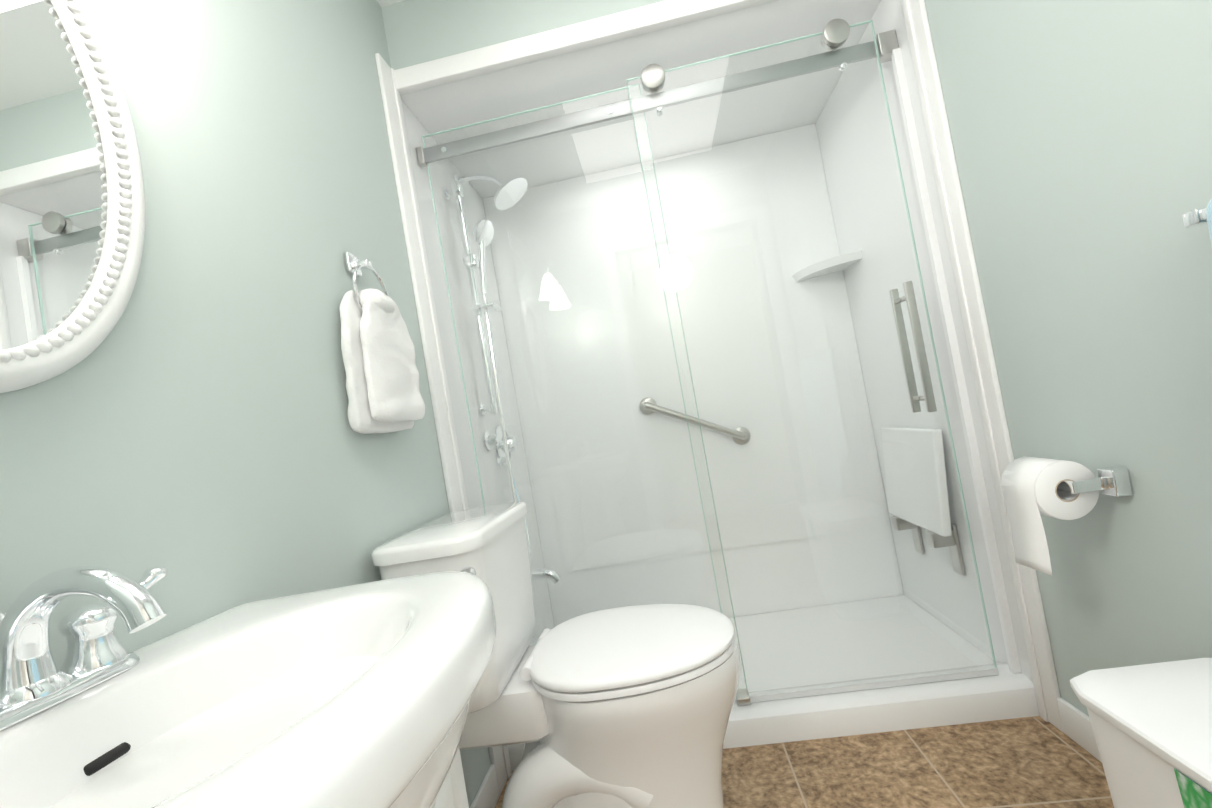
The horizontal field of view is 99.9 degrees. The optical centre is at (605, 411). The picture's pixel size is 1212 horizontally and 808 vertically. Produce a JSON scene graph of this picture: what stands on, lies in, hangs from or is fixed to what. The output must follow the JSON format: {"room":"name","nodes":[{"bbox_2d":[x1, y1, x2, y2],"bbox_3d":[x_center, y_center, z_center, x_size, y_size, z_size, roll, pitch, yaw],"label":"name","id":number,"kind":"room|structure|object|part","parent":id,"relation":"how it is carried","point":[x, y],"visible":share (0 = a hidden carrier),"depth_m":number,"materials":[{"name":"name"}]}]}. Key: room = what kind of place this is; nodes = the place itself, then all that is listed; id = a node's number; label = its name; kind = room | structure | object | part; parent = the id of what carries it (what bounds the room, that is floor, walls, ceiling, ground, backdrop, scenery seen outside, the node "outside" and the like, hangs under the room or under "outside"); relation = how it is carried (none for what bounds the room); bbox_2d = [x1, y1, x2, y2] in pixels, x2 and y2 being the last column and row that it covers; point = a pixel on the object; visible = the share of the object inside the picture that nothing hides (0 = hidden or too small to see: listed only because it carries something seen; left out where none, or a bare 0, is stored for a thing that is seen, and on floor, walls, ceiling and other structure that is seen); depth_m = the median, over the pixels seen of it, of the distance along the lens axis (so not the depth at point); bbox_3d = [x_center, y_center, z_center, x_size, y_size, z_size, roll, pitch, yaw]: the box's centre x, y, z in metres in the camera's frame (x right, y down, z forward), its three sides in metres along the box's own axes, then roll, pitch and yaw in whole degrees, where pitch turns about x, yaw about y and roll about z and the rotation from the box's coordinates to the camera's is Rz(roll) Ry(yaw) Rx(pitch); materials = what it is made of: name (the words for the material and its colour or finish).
{"room":"bathroom","nodes":[
{"label":"bathroom","id":0,"kind":"room"},
{"bbox_2d":[0,0,490,807],"bbox_3d":[-0.588,-0.087,1.149,0.100,2.360,2.530,-10,-2,6],"label":"wall","id":1,"kind":"structure","parent":0,"point":[186,422],"depth_m":0.81,"materials":[{"name":"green paint"}]},
{"bbox_2d":[0,0,144,392],"bbox_3d":[-0.634,-0.324,0.472,0.029,0.624,0.404,-10,-2,6],"label":"oval mirror","id":2,"kind":"object","parent":1,"relation":"attached to","point":[72,214],"visible":1,"depth_m":0.57,"materials":[{"name":"white mirror"}]},
{"bbox_2d":[339,252,424,433],"bbox_3d":[-0.512,-0.158,1.142,0.075,0.414,0.236,-10,-2,6],"label":"towel ring","id":3,"kind":"object","parent":1,"relation":"attached to","point":[382,374],"visible":1,"depth_m":1.09,"materials":[{"name":"white fabric"}]},
{"bbox_3d":[-0.574,-0.333,1.155,0.012,0.046,0.046,-10,-2,6],"label":"ring plate","id":4,"kind":"part","parent":3,"relation":"part of","materials":[{"name":"silver metal"}]},
{"bbox_3d":[-0.551,-0.331,1.152,0.035,0.016,0.020,-10,-2,6],"label":"ring post","id":5,"kind":"part","parent":3,"relation":"part of","materials":[{"name":"silver metal"}]},
{"bbox_2d":[375,53,506,794],"bbox_3d":[-0.476,0.016,1.496,0.013,2.138,0.105,-10,-2,6],"label":"door frame","id":6,"kind":"structure","parent":1,"relation":"attached to","point":[496,754],"depth_m":1.47,"materials":[{"name":"white wood"}]},
{"bbox_2d":[391,68,511,778],"bbox_3d":[-0.464,0.015,1.522,0.007,2.138,0.028,-10,-2,6],"label":"rib","id":7,"kind":"object","parent":1,"relation":"attached to","point":[437,334],"visible":0.77,"depth_m":1.52,"materials":[{"name":"white wood"}]},
{"bbox_2d":[470,764,499,807],"bbox_3d":[-0.345,1.021,1.057,0.012,0.090,0.720,-10,-2,6],"label":"baseboard","id":8,"kind":"structure","parent":1,"relation":"attached to","point":[487,795],"depth_m":1.35,"materials":[{"name":"white wood"}]},
{"bbox_2d":[377,0,404,6],"bbox_3d":[0.003,-1.462,0.330,1.900,0.100,4.060,-10,-2,6],"label":"ceiling","id":9,"kind":"structure","parent":0,"point":[382,3],"depth_m":1.57,"materials":[{"name":"white paint"}]},
{"bbox_2d":[381,0,664,69],"bbox_3d":[0.065,-1.254,1.549,1.500,0.262,0.100,-10,-2,6],"label":"wall","id":10,"kind":"structure","parent":0,"point":[419,31],"depth_m":1.55,"materials":[{"name":"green paint"}]},
{"bbox_2d":[394,0,774,94],"bbox_3d":[0.079,-1.130,1.481,1.476,0.060,0.030,-10,-2,6],"label":"trim","id":11,"kind":"structure","parent":10,"relation":"attached to","point":[575,37],"depth_m":1.49,"materials":[{"name":"white wood"}]},
{"bbox_2d":[400,0,880,198],"bbox_3d":[0.123,-1.112,1.873,1.500,0.020,0.760,-10,-2,6],"label":"ceiling","id":12,"kind":"structure","parent":0,"point":[596,69],"depth_m":1.72,"materials":[{"name":"white paint"}]},
{"bbox_2d":[495,716,1113,807],"bbox_3d":[0.378,0.957,-0.156,1.900,0.100,3.220,-10,-2,6],"label":"floor","id":13,"kind":"structure","parent":0,"point":[1033,762],"depth_m":1.25,"materials":[{"name":"brown tile"}]},
{"bbox_2d":[0,566,495,807],"bbox_3d":[-0.277,0.557,0.405,0.435,0.944,0.584,-10,-2,6],"label":"sink","id":14,"kind":"object","parent":13,"relation":"on","point":[355,696],"visible":1,"depth_m":0.42,"materials":[{"name":"white ceramic"}]},
{"bbox_2d":[0,566,167,775],"bbox_3d":[-0.446,0.187,0.427,0.162,0.111,0.241,-10,-2,6],"label":"faucet","id":15,"kind":"object","parent":14,"relation":"on","point":[37,698],"depth_m":0.42,"materials":[{"name":"silver metal"}]},
{"bbox_2d":[371,501,740,807],"bbox_3d":[-0.053,0.611,1.133,0.710,0.801,0.480,-10,-2,6],"label":"toilet","id":16,"kind":"object","parent":13,"relation":"on","point":[626,707],"visible":0.88,"depth_m":1.03,"materials":[{"name":"white ceramic"}]},
{"bbox_3d":[-0.338,0.272,1.186,0.230,0.033,0.442,-10,-2,6],"label":"tank lid","id":17,"kind":"part","parent":16,"relation":"part of","materials":[{"name":"white ceramic"}]},
{"bbox_3d":[-0.309,0.444,1.181,0.214,0.316,0.422,-10,-2,6],"label":"tank","id":18,"kind":"part","parent":16,"relation":"part of","materials":[{"name":"white ceramic"}]},
{"bbox_3d":[-0.266,0.314,0.975,0.028,0.032,0.027,-10,-2,6],"label":"lever","id":19,"kind":"part","parent":16,"relation":"part of","materials":[{"name":"silver metal"}]},
{"bbox_3d":[0.056,0.516,1.142,0.459,0.048,0.382,-10,-2,6],"label":"seat lid","id":20,"kind":"part","parent":16,"relation":"part of","materials":[{"name":"white plastic"}]},
{"bbox_2d":[508,594,1039,770],"bbox_3d":[0.472,0.902,1.816,1.500,0.086,0.760,-10,-2,6],"label":"shower base","id":21,"kind":"object","parent":13,"relation":"on","point":[1006,693],"depth_m":1.56,"materials":[{"name":"white plastic"}]},
{"bbox_2d":[416,19,1021,705],"bbox_3d":[0.267,-0.092,1.528,1.483,1.926,0.098,-10,-2,6],"label":"shower door","id":22,"kind":"structure","parent":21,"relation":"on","point":[882,47],"depth_m":1.50,"materials":[{"name":"clear glass"}]},
{"bbox_3d":[0.853,-0.323,1.447,0.014,0.014,0.034,-10,-2,6],"label":"handle post","id":23,"kind":"part","parent":22,"relation":"part of","materials":[{"name":"silver metal"}]},
{"bbox_3d":[0.902,-0.038,1.438,0.014,0.014,0.034,-10,-2,6],"label":"handle post","id":24,"kind":"part","parent":22,"relation":"part of","materials":[{"name":"silver metal"}]},
{"bbox_2d":[1070,658,1211,807],"bbox_3d":[0.905,0.622,0.631,0.290,0.426,0.410,-10,-2,6],"label":"trash bin","id":25,"kind":"object","parent":13,"relation":"on","point":[1151,724],"visible":1,"depth_m":0.74,"materials":[{"name":"white plastic"}]},
{"bbox_2d":[924,0,1211,716],"bbox_3d":[0.979,-0.363,0.985,0.100,2.360,2.530,-10,-2,6],"label":"wall","id":26,"kind":"structure","parent":0,"point":[1081,133],"depth_m":0.99,"materials":[{"name":"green paint"}]},
{"bbox_2d":[901,0,1048,721],"bbox_3d":[0.975,-0.239,1.375,0.007,2.138,0.026,-10,-2,6],"label":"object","id":27,"kind":"structure","parent":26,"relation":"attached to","point":[974,359],"depth_m":1.37,"materials":[{"name":"white wood"}]},
{"bbox_2d":[908,0,1062,731],"bbox_3d":[0.982,-0.241,1.356,0.013,2.138,0.080,-10,-2,6],"label":"door frame","id":28,"kind":"structure","parent":26,"relation":"attached to","point":[999,425],"depth_m":1.33,"materials":[{"name":"white wood"}]},
{"bbox_2d":[1001,456,1132,574],"bbox_3d":[0.961,0.211,1.074,0.152,0.230,0.169,-10,-2,6],"label":"toilet paper holder","id":29,"kind":"object","parent":26,"relation":"attached to","point":[1033,488],"visible":1,"depth_m":1.04,"materials":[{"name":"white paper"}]},
{"bbox_3d":[0.938,0.152,1.085,0.008,0.024,0.154,-10,-2,6],"label":"arm","id":30,"kind":"part","parent":29,"relation":"part of"},
{"bbox_3d":[0.960,0.146,1.009,0.061,0.024,0.008,-10,-2,6],"label":"post","id":31,"kind":"part","parent":29,"relation":"part of","materials":[{"name":"silver metal"}]},
{"bbox_3d":[1.003,0.139,1.005,0.030,0.052,0.038,-10,-2,6],"label":"plate","id":32,"kind":"part","parent":29,"relation":"part of","materials":[{"name":"silver metal"}]},
{"bbox_2d":[1057,697,1101,761],"bbox_3d":[1.076,0.760,0.562,0.012,0.090,1.459,-10,-2,6],"label":"baseboard","id":33,"kind":"structure","parent":26,"relation":"attached to","point":[1077,726],"depth_m":1.23,"materials":[{"name":"white wood"}]},
{"bbox_2d":[1182,198,1211,245],"bbox_3d":[0.876,0.029,0.416,0.121,0.685,0.665,-10,-2,6],"label":"towel rail","id":34,"kind":"object","parent":26,"relation":"attached to","point":[1198,217],"visible":1,"depth_m":0.72,"materials":[{"name":"silver metal"}]},
{"bbox_3d":[0.874,-0.283,0.732,0.064,0.022,0.022,-10,-2,6],"label":"rail post","id":35,"kind":"part","parent":34,"relation":"part of","materials":[{"name":"silver metal"}]},
{"bbox_3d":[0.324,-0.213,2.275,1.500,2.360,0.100,-10,-2,6],"label":"wall","id":36,"kind":"structure","parent":0,"visible":0},
{"bbox_2d":[401,0,1032,682],"bbox_3d":[0.298,-0.108,1.847,1.500,2.018,0.755,-10,-2,6],"label":"wall panels","id":37,"kind":"object","parent":36,"relation":"attached to","point":[819,210],"depth_m":2.17,"materials":[{"name":"white plastic"}]},
{"bbox_2d":[443,173,560,583],"bbox_3d":[-0.321,-0.147,1.899,0.273,1.637,0.304,-10,-2,6],"label":"shower fixture","id":38,"kind":"object","parent":37,"relation":"attached to","point":[485,228],"depth_m":1.82,"materials":[{"name":"silver metal"}]},
{"bbox_2d":[639,397,750,444],"bbox_3d":[0.378,0.041,2.171,0.446,0.271,0.061,-10,-2,6],"label":"grab rail","id":39,"kind":"object","parent":37,"relation":"attached to","point":[743,436],"depth_m":2.15,"materials":[{"name":"silver metal"}]},
{"bbox_2d":[792,250,861,281],"bbox_3d":[0.886,-0.581,2.055,0.210,0.030,0.210,-10,-2,6],"label":"corner shelf","id":40,"kind":"object","parent":37,"relation":"attached to","point":[847,260],"depth_m":2.02,"materials":[{"name":"white plastic"}]},
{"bbox_2d":[881,426,965,574],"bbox_3d":[1.079,0.294,1.772,0.076,0.475,0.390,-10,-2,6],"label":"shower seat","id":41,"kind":"object","parent":37,"relation":"attached to","point":[920,472],"depth_m":1.70,"materials":[{"name":"white plastic"}]}
]}

